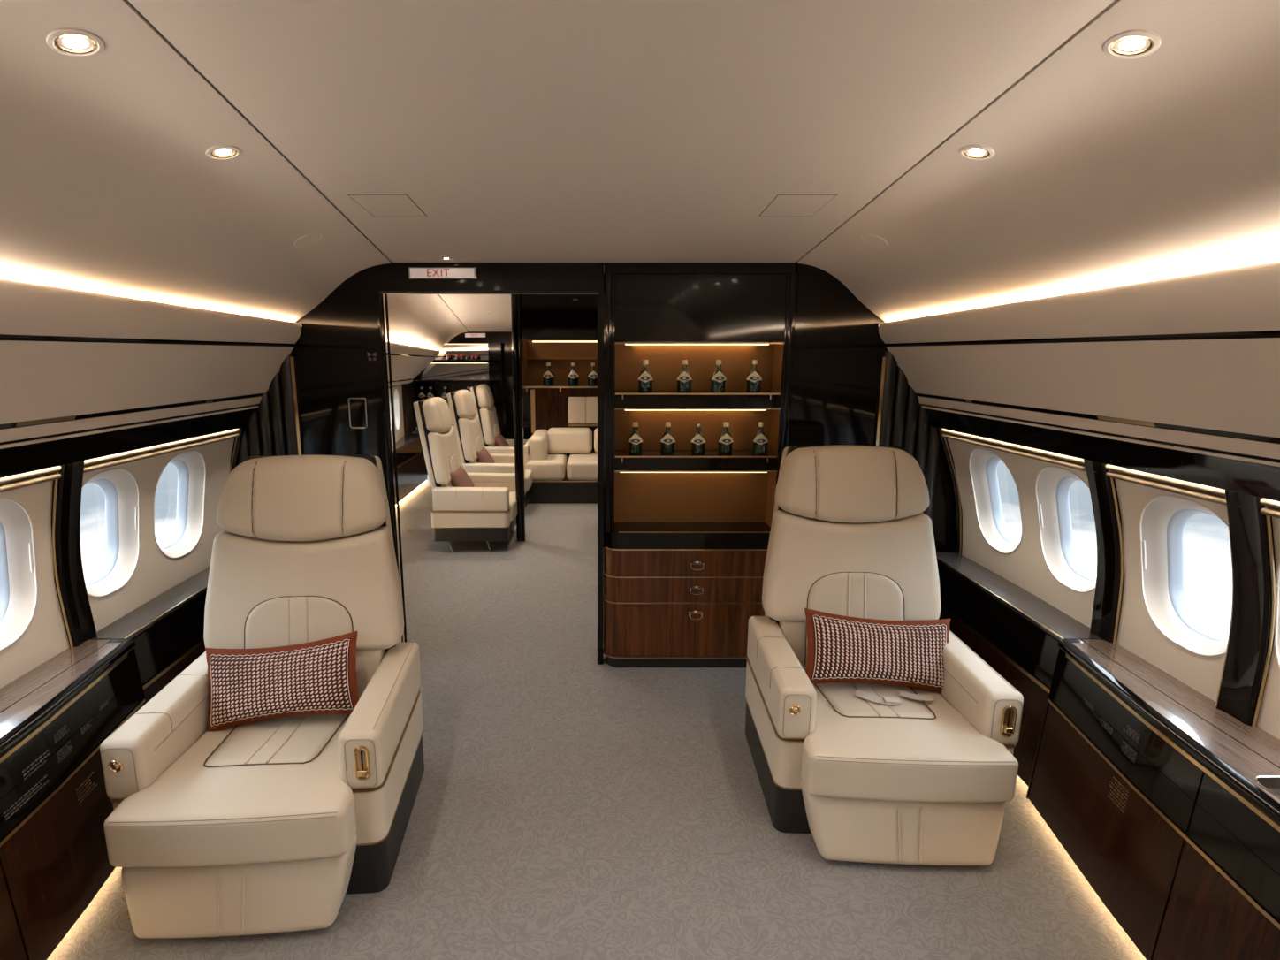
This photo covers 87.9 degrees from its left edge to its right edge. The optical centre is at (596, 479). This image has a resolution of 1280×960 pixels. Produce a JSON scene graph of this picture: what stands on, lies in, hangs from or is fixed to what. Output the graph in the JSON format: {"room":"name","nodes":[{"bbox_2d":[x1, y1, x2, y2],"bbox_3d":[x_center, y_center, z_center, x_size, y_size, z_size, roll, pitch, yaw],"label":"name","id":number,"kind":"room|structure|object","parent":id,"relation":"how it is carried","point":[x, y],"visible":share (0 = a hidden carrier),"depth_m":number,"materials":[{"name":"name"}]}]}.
{"room":"aircraft cabin","nodes":[
{"label":"aircraft cabin","id":0,"kind":"room"},
{"bbox_2d":[0,428,240,688],"bbox_3d":[-1.699,0.733,0.853,0.162,1.340,4.801,0,11,0],"label":"wall","id":1,"kind":"structure","parent":0,"point":[45,637],"depth_m":2.36,"materials":[{"name":"beige"}]},
{"bbox_2d":[0,496,38,651],"bbox_3d":[-1.729,0.270,1.838,0.128,0.441,0.352,0,11,0],"label":"window","id":2,"kind":"structure","parent":1,"relation":"in","point":[19,587],"depth_m":1.97,"materials":[{"name":"beige"}]},
{"bbox_2d":[51,460,97,647],"bbox_3d":[-1.677,0.240,2.128,0.102,0.631,0.108,0,11,0],"label":"pillar","id":3,"kind":"structure","parent":1,"relation":"attached to","point":[71,588],"depth_m":2.12,"materials":[{"name":"black paint"}]},
{"bbox_2d":[82,467,139,597],"bbox_3d":[-1.736,0.180,2.310,0.139,0.441,0.352,0,11,0],"label":"window","id":4,"kind":"structure","parent":1,"relation":"in","point":[119,486],"depth_m":2.43,"materials":[{"name":"beige"}]},
{"bbox_2d":[0,278,301,478],"bbox_3d":[-1.526,-0.054,0.696,0.369,0.511,4.788,0,11,0],"label":"bin","id":5,"kind":"object","parent":1,"relation":"attached to","point":[84,376],"visible":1,"depth_m":2.01,"materials":[{"name":"beige plastic"}]},
{"bbox_2d":[152,449,205,558],"bbox_3d":[-1.744,0.099,2.739,0.150,0.441,0.352,0,11,0],"label":"window","id":6,"kind":"structure","parent":1,"relation":"in","point":[190,465],"depth_m":2.86,"materials":[{"name":"beige"}]},
{"bbox_2d":[388,380,415,446],"bbox_3d":[-1.988,-0.517,5.837,0.135,0.770,5.400,-2,11,-8],"label":"wall","id":7,"kind":"structure","parent":0,"point":[403,394],"depth_m":7.66,"materials":[{"name":"beige"}]},
{"bbox_2d":[385,341,440,386],"bbox_3d":[-1.697,-0.947,5.676,0.433,0.445,5.289,-2,11,-10],"label":"bin","id":8,"kind":"object","parent":7,"relation":"attached to","point":[407,361],"visible":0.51,"depth_m":6.20,"materials":[{"name":"beige plastic"}]},
{"bbox_2d":[412,331,531,474],"bbox_3d":[-0.850,-1.105,8.463,3.700,2.100,0.080,0,11,0],"label":"wall","id":9,"kind":"structure","parent":0,"point":[505,338],"depth_m":8.42,"materials":[{"name":"black paint"}]},
{"bbox_2d":[415,342,504,437],"bbox_3d":[-1.720,-1.027,8.375,1.080,1.380,0.158,0,11,0],"label":"display cabinet","id":10,"kind":"object","parent":9,"relation":"attached to","point":[454,375],"visible":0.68,"depth_m":8.34,"materials":[{"name":"wood"}]},
{"bbox_2d":[418,387,426,400],"bbox_3d":[-2.200,-1.076,8.356,0.098,0.196,0.098,0,11,2],"label":"liquor bottle","id":11,"kind":"object","parent":10,"relation":"on","point":[422,395],"visible":0.88,"depth_m":8.33,"materials":[{"name":"black glass"}]},
{"bbox_2d":[441,387,448,402],"bbox_3d":[-1.905,-1.076,8.356,0.098,0.196,0.098,2,11,9],"label":"liquor bottle","id":12,"kind":"object","parent":10,"relation":"on","point":[444,395],"visible":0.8,"depth_m":8.33,"materials":[{"name":"black glass"}]},
{"bbox_2d":[421,344,488,380],"bbox_3d":[-1.760,-1.482,8.362,0.920,0.440,0.008,0,11,0],"label":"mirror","id":13,"kind":"object","parent":10,"relation":"on","point":[433,371],"depth_m":8.37,"materials":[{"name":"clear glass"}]},
{"bbox_2d":[415,380,500,383],"bbox_3d":[-1.730,-1.238,8.335,1.060,0.036,0.158,0,11,0],"label":"shelf","id":14,"kind":"object","parent":10,"relation":"attached to","point":[416,381],"depth_m":8.26,"materials":[{"name":"black paint"}]},
{"bbox_2d":[430,359,499,363],"bbox_3d":[-1.730,-1.484,8.288,1.060,0.036,0.158,0,11,0],"label":"shelf","id":15,"kind":"object","parent":10,"relation":"attached to","point":[435,361],"depth_m":8.21,"materials":[{"name":"black paint"}]},
{"bbox_2d":[464,333,485,337],"bbox_3d":[-1.520,-1.811,8.295,0.250,0.048,0.023,0,11,0],"label":"exit sign","id":16,"kind":"object","parent":9,"relation":"attached to","point":[467,335],"visible":1,"depth_m":8.29,"materials":[{"name":"beige"}]},
{"bbox_2d":[382,265,604,350],"bbox_3d":[-0.825,-1.385,5.712,3.850,0.638,5.460,0,11,0],"label":"ceiling","id":17,"kind":"structure","parent":0,"point":[425,321],"depth_m":6.03,"materials":[{"name":"beige plastic"}]},
{"bbox_2d":[530,388,597,460],"bbox_3d":[0.128,-0.631,5.978,1.745,2.100,5.020,0,11,0],"label":"wall","id":18,"kind":"structure","parent":0,"point":[549,407],"depth_m":7.53,"materials":[{"name":"brown wood"}]},
{"bbox_2d":[520,294,597,391],"bbox_3d":[-0.158,-1.141,5.438,0.915,0.815,0.310,0,11,0],"label":"bar cabinet","id":19,"kind":"object","parent":18,"relation":"attached to","point":[560,331],"visible":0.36,"depth_m":5.28,"materials":[{"name":"black paint"}]},
{"bbox_2d":[542,362,554,386],"bbox_3d":[-0.395,-0.867,5.443,0.094,0.188,0.095,1,11,6],"label":"liquor bottle","id":20,"kind":"object","parent":19,"relation":"on","point":[548,377],"visible":1,"depth_m":5.42,"materials":[{"name":"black glass"}]},
{"bbox_2d":[524,385,597,388],"bbox_3d":[-0.158,-0.773,5.497,0.915,0.016,0.270,0,11,0],"label":"shelf","id":21,"kind":"object","parent":19,"relation":"attached to","point":[525,386],"depth_m":5.35,"materials":[{"name":"black"}]},
{"bbox_2d":[525,358,597,359],"bbox_3d":[-0.158,-1.013,5.548,0.915,0.012,0.080,0,11,0],"label":"shelf","id":22,"kind":"object","parent":19,"relation":"attached to","point":[526,358],"depth_m":5.51,"materials":[{"name":"wood"}]},
{"bbox_2d":[567,362,579,386],"bbox_3d":[-0.192,-0.867,5.443,0.094,0.188,0.095,-1,11,-3],"label":"liquor bottle","id":23,"kind":"object","parent":19,"relation":"on","point":[573,377],"visible":1,"depth_m":5.42,"materials":[{"name":"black glass"}]},
{"bbox_2d":[587,362,597,386],"bbox_3d":[-0.030,-0.867,5.443,0.094,0.188,0.095,-2,11,-10],"label":"liquor bottle","id":24,"kind":"object","parent":19,"relation":"on","point":[592,376],"visible":0.94,"depth_m":5.42,"materials":[{"name":"black glass"}]},
{"bbox_2d":[568,396,597,426],"bbox_3d":[-0.120,-0.776,7.513,0.400,0.330,0.050,0,11,0],"label":"wall panel","id":25,"kind":"object","parent":18,"relation":"attached to","point":[582,411],"visible":0.82,"depth_m":7.49,"materials":[{"name":"beige"}]},
{"bbox_2d":[238,259,951,664],"bbox_3d":[-0.030,-0.158,3.152,3.660,2.230,0.147,0,11,-1],"label":"wall","id":26,"kind":"structure","parent":0,"point":[849,389],"depth_m":3.06,"materials":[{"name":"black paint"}]},
{"bbox_2d":[229,426,245,472],"bbox_3d":[-1.693,0.047,3.139,0.134,0.631,0.082,0,11,0],"label":"pillar","id":27,"kind":"structure","parent":26,"relation":"attached to","point":[235,452],"depth_m":3.07,"materials":[{"name":"black paint"}]},
{"bbox_2d":[348,397,367,428],"bbox_3d":[-1.112,-0.312,3.090,0.085,0.143,0.013,0,11,0],"label":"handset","id":28,"kind":"object","parent":26,"relation":"attached to","point":[357,407],"visible":1,"depth_m":3.09,"materials":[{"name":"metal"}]},
{"bbox_2d":[408,266,476,279],"bbox_3d":[-0.691,-0.927,2.970,0.304,0.050,0.017,0,11,0],"label":"exit sign","id":29,"kind":"object","parent":26,"relation":"attached to","point":[414,272],"visible":1,"depth_m":2.96,"materials":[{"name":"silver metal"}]},
{"bbox_2d":[936,426,962,554],"bbox_3d":[1.663,0.047,3.139,0.193,0.632,0.082,0,11,0],"label":"pillar","id":30,"kind":"structure","parent":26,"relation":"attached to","point":[956,512],"depth_m":3.13,"materials":[{"name":"black paint"}]},
{"bbox_2d":[46,474,1146,959],"bbox_3d":[0.000,0.887,3.783,5.200,0.060,10.500,0,11,0],"label":"floor","id":31,"kind":"structure","parent":0,"point":[567,805],"depth_m":2.14,"materials":[{"name":"carpet"}]},
{"bbox_2d":[0,639,146,959],"bbox_3d":[-1.540,1.182,0.411,0.390,0.624,3.764,0,11,0],"label":"credenza","id":32,"kind":"object","parent":31,"relation":"on","point":[56,717],"visible":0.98,"depth_m":1.79,"materials":[{"name":"black paint"}]},
{"bbox_2d":[3,774,49,821],"bbox_3d":[-1.440,0.800,1.676,0.003,0.020,0.154,-1,11,-7],"label":"print","id":33,"kind":"object","parent":32,"relation":"attached to","point":[33,790],"depth_m":1.67,"materials":[{"name":"grey"}]},
{"bbox_2d":[22,749,49,780],"bbox_3d":[-1.450,0.737,1.717,0.004,0.024,0.098,-1,11,-7],"label":"print","id":34,"kind":"object","parent":32,"relation":"on","point":[38,762],"depth_m":1.71,"materials":[{"name":"grey"}]},
{"bbox_2d":[53,724,69,743],"bbox_3d":[-1.468,0.694,1.819,0.004,0.022,0.066,-2,11,-9],"label":"print","id":35,"kind":"object","parent":32,"relation":"on","point":[61,732],"depth_m":1.82,"materials":[{"name":"grey"}]},
{"bbox_2d":[55,740,72,761],"bbox_3d":[-1.463,0.747,1.823,0.004,0.028,0.064,-2,11,-9],"label":"print","id":36,"kind":"object","parent":32,"relation":"attached to","point":[64,750],"depth_m":1.82,"materials":[{"name":"grey"}]},
{"bbox_2d":[76,771,97,804],"bbox_3d":[-1.460,0.880,1.897,0.005,0.044,0.088,-2,11,-9],"label":"print","id":37,"kind":"object","parent":32,"relation":"attached to","point":[87,786],"depth_m":1.90,"materials":[{"name":"gold metal"}]},
{"bbox_2d":[80,718,92,734],"bbox_3d":[-1.483,0.717,1.928,0.003,0.016,0.060,-2,11,-9],"label":"print","id":38,"kind":"object","parent":32,"relation":"on","point":[87,724],"depth_m":1.93,"materials":[{"name":"grey"}]},
{"bbox_2d":[99,698,109,710],"bbox_3d":[-1.500,0.683,2.021,0.003,0.010,0.056,-2,11,-9],"label":"print","id":39,"kind":"object","parent":32,"relation":"on","point":[104,703],"depth_m":2.02,"materials":[{"name":"grey"}]},
{"bbox_2d":[92,567,209,702],"bbox_3d":[-1.632,0.740,2.744,0.176,0.620,0.977,0,11,0],"label":"base cabinet","id":40,"kind":"object","parent":31,"relation":"on","point":[167,630],"visible":0.21,"depth_m":2.45,"materials":[{"name":"black paint"}]},
{"bbox_2d":[99,454,424,938],"bbox_3d":[-1.001,0.567,2.101,0.753,1.200,0.919,-1,11,-4],"label":"seat","id":41,"kind":"object","parent":31,"relation":"on","point":[263,826],"visible":0.92,"depth_m":1.95,"materials":[{"name":"beige"}]},
{"bbox_2d":[103,714,356,867],"bbox_3d":[-0.991,0.884,2.011,0.616,0.160,0.597,-1,11,-4],"label":"seat cushion","id":42,"kind":"object","parent":41,"relation":"on","point":[277,789],"depth_m":1.78,"materials":[{"name":"beige leather"}]},
{"bbox_2d":[205,631,358,731],"bbox_3d":[-1.028,0.660,2.174,0.508,0.296,0.149,-1,11,-6],"label":"woven cushion","id":43,"kind":"object","parent":41,"relation":"on","point":[316,677],"visible":1,"depth_m":2.13,"materials":[{"name":"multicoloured fabric"}]},
{"bbox_2d":[391,433,427,507],"bbox_3d":[-1.836,0.185,5.675,0.262,0.610,4.806,-2,11,-8],"label":"credenza","id":44,"kind":"object","parent":31,"relation":"on","point":[411,465],"visible":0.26,"depth_m":7.25,"materials":[{"name":"black paint"}]},
{"bbox_2d":[395,480,426,507],"bbox_3d":[-1.871,0.455,5.708,0.157,0.023,4.773,-1,11,-6],"label":"light","id":45,"kind":"object","parent":44,"relation":"on","point":[400,500],"depth_m":7.29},
{"bbox_2d":[413,396,517,552],"bbox_3d":[-1.042,-0.076,5.483,0.767,1.204,0.753,0,11,0],"label":"lounge seat","id":46,"kind":"object","parent":31,"relation":"on","point":[486,512],"visible":0.92,"depth_m":5.18,"materials":[{"name":"beige"}]},
{"bbox_2d":[449,465,474,487],"bbox_3d":[-1.110,0.017,5.460,0.161,0.228,0.367,0,11,0],"label":"cushion","id":47,"kind":"object","parent":46,"relation":"on","point":[460,477],"visible":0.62,"depth_m":5.34,"materials":[{"name":"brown fabric"}]},
{"bbox_2d":[509,491,517,522],"bbox_3d":[-0.918,0.211,5.538,0.520,0.160,0.536,0,11,0],"label":"seat cushion","id":48,"kind":"object","parent":46,"relation":"on","point":[513,502],"depth_m":5.38,"materials":[{"name":"beige leather"}]},
{"bbox_2d":[446,389,532,503],"bbox_3d":[-1.042,-0.294,6.622,0.767,1.204,0.753,0,11,0],"label":"lounge seat","id":49,"kind":"object","parent":31,"relation":"on","point":[461,403],"visible":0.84,"depth_m":6.31,"materials":[{"name":"beige leather"}]},
{"bbox_2d":[476,447,495,463],"bbox_3d":[-1.110,-0.200,6.599,0.161,0.228,0.367,0,11,0],"label":"cushion","id":50,"kind":"object","parent":49,"relation":"on","point":[483,456],"visible":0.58,"depth_m":6.47,"materials":[{"name":"brown fabric"}]},
{"bbox_2d":[525,468,532,492],"bbox_3d":[-0.918,-0.006,6.677,0.520,0.160,0.536,0,11,0],"label":"seat cushion","id":51,"kind":"object","parent":49,"relation":"on","point":[528,472],"depth_m":6.54,"materials":[{"name":"beige leather"}]},
{"bbox_2d":[469,384,528,453],"bbox_3d":[-1.042,-0.511,7.762,0.767,1.204,0.753,0,11,0],"label":"lounge seat","id":52,"kind":"object","parent":31,"relation":"on","point":[483,396],"visible":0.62,"depth_m":7.44,"materials":[{"name":"beige leather"}]},
{"bbox_2d":[494,434,509,446],"bbox_3d":[-1.110,-0.418,7.739,0.161,0.228,0.367,0,11,0],"label":"cushion","id":53,"kind":"object","parent":52,"relation":"on","point":[499,440],"visible":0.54,"depth_m":7.60,"materials":[{"name":"brown fabric"}]},
{"bbox_2d":[510,294,525,541],"bbox_3d":[-0.635,-0.499,5.392,0.073,2.050,0.090,0,11,0],"label":"post","id":54,"kind":"object","parent":31,"relation":"on","point":[515,299],"visible":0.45,"depth_m":5.34,"materials":[{"name":"black paint"}]},
{"bbox_2d":[523,427,597,503],"bbox_3d":[0.030,-0.174,7.225,1.580,0.735,0.780,0,11,0],"label":"sofa","id":55,"kind":"object","parent":31,"relation":"on","point":[556,479],"visible":0.56,"depth_m":6.94,"materials":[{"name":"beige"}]},
{"bbox_2d":[523,436,531,469],"bbox_3d":[-0.735,-0.229,7.235,0.050,0.400,0.740,0,11,0],"label":"cushion","id":56,"kind":"object","parent":55,"relation":"on","point":[527,447],"depth_m":6.87,"materials":[{"name":"beige leather"}]},
{"bbox_2d":[525,452,567,480],"bbox_3d":[-0.530,-0.152,7.178,0.400,0.210,0.680,0,11,0],"label":"seat cushion","id":57,"kind":"object","parent":55,"relation":"on","point":[553,467],"depth_m":6.86,"materials":[{"name":"beige leather"}]},
{"bbox_2d":[547,427,592,453],"bbox_3d":[-0.300,-0.440,7.378,0.500,0.270,0.241,0,11,0],"label":"cushion","id":58,"kind":"object","parent":55,"relation":"on","point":[560,440],"depth_m":7.28,"materials":[{"name":"beige leather"}]},
{"bbox_2d":[566,452,597,480],"bbox_3d":[-0.060,-0.152,7.178,0.500,0.210,0.680,0,11,0],"label":"seat cushion","id":59,"kind":"object","parent":55,"relation":"on","point":[580,466],"depth_m":6.85,"materials":[{"name":"beige leather"}]},
{"bbox_2d":[594,427,597,452],"bbox_3d":[0.220,-0.440,7.378,0.500,0.270,0.241,0,11,0],"label":"cushion","id":60,"kind":"object","parent":55,"relation":"on","point":[596,430],"depth_m":7.30,"materials":[{"name":"beige leather"}]},
{"bbox_2d":[603,263,798,667],"bbox_3d":[0.470,-0.044,3.314,0.877,1.945,0.393,0,11,0],"label":"bar cabinet","id":61,"kind":"object","parent":31,"relation":"on","point":[687,534],"visible":0.92,"depth_m":3.23,"materials":[{"name":"black"}]},
{"bbox_2d":[627,422,642,454],"bbox_3d":[0.186,-0.202,3.198,0.075,0.150,0.076,0,11,-1],"label":"liquor bottle","id":62,"kind":"object","parent":61,"relation":"on","point":[635,441],"visible":1,"depth_m":3.18,"materials":[{"name":"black glass"}]},
{"bbox_2d":[637,359,653,392],"bbox_3d":[0.231,-0.492,3.143,0.075,0.150,0.076,1,11,4],"label":"liquor bottle","id":63,"kind":"object","parent":61,"relation":"on","point":[644,379],"visible":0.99,"depth_m":3.12,"materials":[{"name":"green glass"}]},
{"bbox_2d":[660,422,675,454],"bbox_3d":[0.343,-0.202,3.198,0.075,0.150,0.076,1,11,3],"label":"liquor bottle","id":64,"kind":"object","parent":61,"relation":"on","point":[667,441],"visible":1,"depth_m":3.18,"materials":[{"name":"green glass"}]},
{"bbox_2d":[676,359,692,392],"bbox_3d":[0.416,-0.492,3.143,0.075,0.150,0.076,2,11,8],"label":"liquor bottle","id":65,"kind":"object","parent":61,"relation":"on","point":[684,379],"visible":1,"depth_m":3.12,"materials":[{"name":"green glass"}]},
{"bbox_2d":[603,522,770,548],"bbox_3d":[0.470,0.259,3.379,0.877,0.081,0.379,0,11,0],"label":"countertop","id":66,"kind":"structure","parent":61,"relation":"on","point":[613,540],"depth_m":3.20,"materials":[{"name":"black paint"}]},
{"bbox_2d":[614,470,777,472],"bbox_3d":[0.472,-0.040,3.156,0.776,0.012,0.014,0,11,0],"label":"light","id":67,"kind":"object","parent":61,"relation":"attached to","point":[621,471],"depth_m":3.15,"materials":[{"name":"gold metal"}]},
{"bbox_2d":[614,449,778,457],"bbox_3d":[0.472,-0.126,3.228,0.780,0.010,0.190,0,11,0],"label":"shelf","id":68,"kind":"object","parent":61,"relation":"attached to","point":[618,453],"depth_m":3.17,"materials":[{"name":"black"}]},
{"bbox_2d":[614,408,780,410],"bbox_3d":[0.472,-0.331,3.101,0.776,0.012,0.014,0,11,0],"label":"light","id":69,"kind":"object","parent":61,"relation":"attached to","point":[614,408],"depth_m":3.09,"materials":[{"name":"gold metal"}]},
{"bbox_2d":[690,423,706,454],"bbox_3d":[0.491,-0.199,3.199,0.073,0.144,0.074,2,11,10],"label":"liquor bottle","id":70,"kind":"object","parent":61,"relation":"on","point":[697,442],"visible":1,"depth_m":3.18,"materials":[{"name":"green glass"}]},
{"bbox_2d":[614,390,782,395],"bbox_3d":[0.472,-0.416,3.173,0.780,0.010,0.190,0,11,0],"label":"shelf","id":71,"kind":"object","parent":61,"relation":"attached to","point":[616,392],"depth_m":3.08,"materials":[{"name":"black"}]},
{"bbox_2d":[615,342,784,344],"bbox_3d":[0.472,-0.626,3.045,0.776,0.012,0.014,0,11,0],"label":"light","id":72,"kind":"object","parent":61,"relation":"attached to","point":[626,343],"depth_m":3.04,"materials":[{"name":"gold metal"}]},
{"bbox_2d":[710,359,726,392],"bbox_3d":[0.577,-0.492,3.143,0.075,0.150,0.076,-1,11,-3],"label":"liquor bottle","id":73,"kind":"object","parent":61,"relation":"on","point":[718,378],"visible":1,"depth_m":3.12,"materials":[{"name":"green glass"}]},
{"bbox_2d":[717,422,733,454],"bbox_3d":[0.622,-0.202,3.198,0.075,0.150,0.076,0,11,0],"label":"liquor bottle","id":74,"kind":"object","parent":61,"relation":"on","point":[725,441],"visible":1,"depth_m":3.18,"materials":[{"name":"green glass"}]},
{"bbox_2d":[746,359,761,392],"bbox_3d":[0.747,-0.492,3.143,0.075,0.150,0.076,2,11,10],"label":"liquor bottle","id":75,"kind":"object","parent":61,"relation":"on","point":[754,378],"visible":0.99,"depth_m":3.12,"materials":[{"name":"green glass"}]},
{"bbox_2d":[752,422,768,454],"bbox_3d":[0.791,-0.202,3.198,0.075,0.150,0.076,2,11,10],"label":"liquor bottle","id":76,"kind":"object","parent":61,"relation":"on","point":[760,440],"visible":1,"depth_m":3.18,"materials":[{"name":"green glass"}]},
{"bbox_2d":[745,445,1023,865],"bbox_3d":[0.969,0.519,2.349,0.753,1.200,0.919,1,11,3],"label":"seat","id":77,"kind":"object","parent":31,"relation":"on","point":[875,773],"visible":0.94,"depth_m":2.21,"materials":[{"name":"beige leather"}]},
{"bbox_2d":[804,608,950,693],"bbox_3d":[1.017,0.620,2.398,0.550,0.291,0.157,0,11,2],"label":"woven cushion","id":78,"kind":"object","parent":77,"relation":"on","point":[841,648],"visible":0.98,"depth_m":2.35,"materials":[{"name":"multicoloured fabric"}]},
{"bbox_2d":[800,684,1018,802],"bbox_3d":[0.962,0.837,2.259,0.616,0.160,0.597,1,11,3],"label":"seat cushion","id":79,"kind":"object","parent":77,"relation":"on","point":[877,742],"depth_m":2.01,"materials":[{"name":"beige leather"}]},
{"bbox_2d":[936,552,1101,785],"bbox_3d":[1.623,0.740,2.744,0.194,0.620,0.977,0,11,0],"label":"base cabinet","id":80,"kind":"object","parent":31,"relation":"on","point":[1013,630],"visible":0.49,"depth_m":2.51,"materials":[{"name":"black paint"}]},
{"bbox_2d":[1026,639,1279,959],"bbox_3d":[1.540,1.182,0.411,0.390,0.624,3.764,0,11,0],"label":"credenza","id":81,"kind":"object","parent":31,"relation":"on","point":[1167,803],"visible":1,"depth_m":1.71,"materials":[{"name":"black paint"}]},
{"bbox_2d":[1083,698,1094,710],"bbox_3d":[1.500,0.683,2.021,0.003,0.010,0.056,2,11,9],"label":"print","id":82,"kind":"object","parent":81,"relation":"on","point":[1088,703],"depth_m":2.02,"materials":[{"name":"grey"}]},
{"bbox_2d":[1100,718,1112,734],"bbox_3d":[1.483,0.717,1.928,0.003,0.016,0.060,2,11,9],"label":"print","id":83,"kind":"object","parent":81,"relation":"on","point":[1106,724],"depth_m":1.93,"materials":[{"name":"grey"}]},
{"bbox_2d":[1108,777,1129,812],"bbox_3d":[1.453,0.874,1.848,0.007,0.064,0.081,2,11,9],"label":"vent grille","id":84,"kind":"object","parent":81,"relation":"attached to","point":[1118,788],"depth_m":1.84,"materials":[{"name":"gold metal"}]},
{"bbox_2d":[1120,740,1137,761],"bbox_3d":[1.463,0.747,1.823,0.004,0.028,0.064,2,11,9],"label":"print","id":85,"kind":"object","parent":81,"relation":"attached to","point":[1129,750],"depth_m":1.82,"materials":[{"name":"grey"}]},
{"bbox_2d":[1123,724,1139,743],"bbox_3d":[1.468,0.694,1.819,0.004,0.022,0.066,2,11,9],"label":"print","id":86,"kind":"object","parent":81,"relation":"on","point":[1131,732],"depth_m":1.82,"materials":[{"name":"grey"}]},
{"bbox_2d":[0,0,1279,322],"bbox_3d":[0.000,-0.350,0.646,3.680,0.895,4.800,0,11,0],"label":"ceiling","id":87,"kind":"structure","parent":0,"point":[521,131],"depth_m":1.38,"materials":[{"name":"beige plastic"}]},
{"bbox_2d":[45,28,104,57],"bbox_3d":[-0.851,-0.715,1.081,0.077,0.027,0.079,3,11,14],"label":"recessed light","id":88,"kind":"object","parent":87,"relation":"in","point":[72,41],"visible":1,"depth_m":1.08,"materials":[{"name":"beige metal"}]},
{"bbox_2d":[205,144,241,159],"bbox_3d":[-0.885,-0.780,1.573,0.077,0.027,0.079,3,11,15],"label":"recessed light","id":89,"kind":"object","parent":87,"relation":"in","point":[224,151],"visible":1,"depth_m":1.57,"materials":[{"name":"beige metal"}]},
{"bbox_2d":[294,233,321,246],"bbox_3d":[-1.024,-0.851,2.349,0.092,0.045,0.100,0,11,-2],"label":"round cover","id":90,"kind":"object","parent":87,"relation":"attached to","point":[307,240],"visible":1,"depth_m":2.35,"materials":[{"name":"beige plastic"}]},
{"bbox_2d":[347,194,426,216],"bbox_3d":[-0.651,-0.862,2.083,0.178,0.019,0.240,0,11,0],"label":"access panel","id":91,"kind":"object","parent":87,"relation":"attached to","point":[377,205],"visible":1,"depth_m":2.08,"materials":[{"name":"beige plastic"}]},
{"bbox_2d":[758,194,837,216],"bbox_3d":[0.626,-0.862,2.083,0.177,0.019,0.240,0,11,0],"label":"access panel","id":92,"kind":"object","parent":87,"relation":"attached to","point":[782,205],"visible":1,"depth_m":2.08,"materials":[{"name":"beige plastic"}]},
{"bbox_2d":[861,234,888,247],"bbox_3d":[1.001,-0.861,2.384,0.091,0.047,0.100,0,11,0],"label":"round cover","id":93,"kind":"object","parent":87,"relation":"attached to","point":[875,240],"visible":1,"depth_m":2.38,"materials":[{"name":"beige plastic"}]},
{"bbox_2d":[959,144,994,159],"bbox_3d":[0.905,-0.782,1.579,0.078,0.028,0.079,5,12,22],"label":"recessed light","id":94,"kind":"object","parent":87,"relation":"in","point":[977,151],"visible":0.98,"depth_m":1.57,"materials":[{"name":"beige metal"}]},
{"bbox_2d":[1103,30,1161,59],"bbox_3d":[0.883,-0.720,1.094,0.078,0.028,0.079,5,12,22],"label":"recessed light","id":95,"kind":"object","parent":87,"relation":"in","point":[1132,43],"visible":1,"depth_m":1.09,"materials":[{"name":"beige metal"}]},
{"bbox_2d":[940,428,1279,739],"bbox_3d":[1.669,0.733,0.853,0.222,1.340,4.801,0,11,0],"label":"wall","id":96,"kind":"structure","parent":0,"point":[1026,567],"depth_m":2.11,"materials":[{"name":"beige"}]},
{"bbox_2d":[968,447,1023,554],"bbox_3d":[1.710,0.086,2.804,0.188,0.441,0.352,0,11,0],"label":"window","id":97,"kind":"structure","parent":96,"relation":"in","point":[983,462],"depth_m":2.92,"materials":[{"name":"beige"}]},
{"bbox_2d":[1035,465,1096,593],"bbox_3d":[1.701,0.172,2.352,0.175,0.441,0.352,0,11,0],"label":"window","id":98,"kind":"structure","parent":96,"relation":"in","point":[1053,483],"depth_m":2.47,"materials":[{"name":"beige"}]},
{"bbox_2d":[878,260,1279,502],"bbox_3d":[1.466,-0.054,0.696,0.369,0.511,4.788,0,11,0],"label":"bin","id":99,"kind":"object","parent":96,"relation":"attached to","point":[1177,377],"visible":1,"depth_m":1.75,"materials":[{"name":"beige plastic"}]},
{"bbox_2d":[1083,459,1124,644],"bbox_3d":[1.641,0.235,2.157,0.148,0.631,0.108,0,11,0],"label":"pillar","id":100,"kind":"structure","parent":96,"relation":"attached to","point":[1109,584],"depth_m":2.14,"materials":[{"name":"black paint"}]},
{"bbox_2d":[1138,495,1228,656],"bbox_3d":[1.692,0.265,1.865,0.162,0.441,0.352,0,11,0],"label":"window","id":101,"kind":"structure","parent":96,"relation":"in","point":[1163,519],"depth_m":1.98,"materials":[{"name":"beige"}]},
{"bbox_2d":[1215,489,1276,727],"bbox_3d":[1.631,0.326,1.676,0.128,0.631,0.108,0,11,0],"label":"pillar","id":102,"kind":"structure","parent":96,"relation":"attached to","point":[1249,650],"depth_m":1.66,"materials":[{"name":"black paint"}]},
{"bbox_2d":[1274,560,1279,669],"bbox_3d":[1.684,0.344,1.450,0.150,0.441,0.352,0,11,0],"label":"window","id":103,"kind":"structure","parent":96,"relation":"in","point":[1277,591],"depth_m":1.62,"materials":[{"name":"beige"}]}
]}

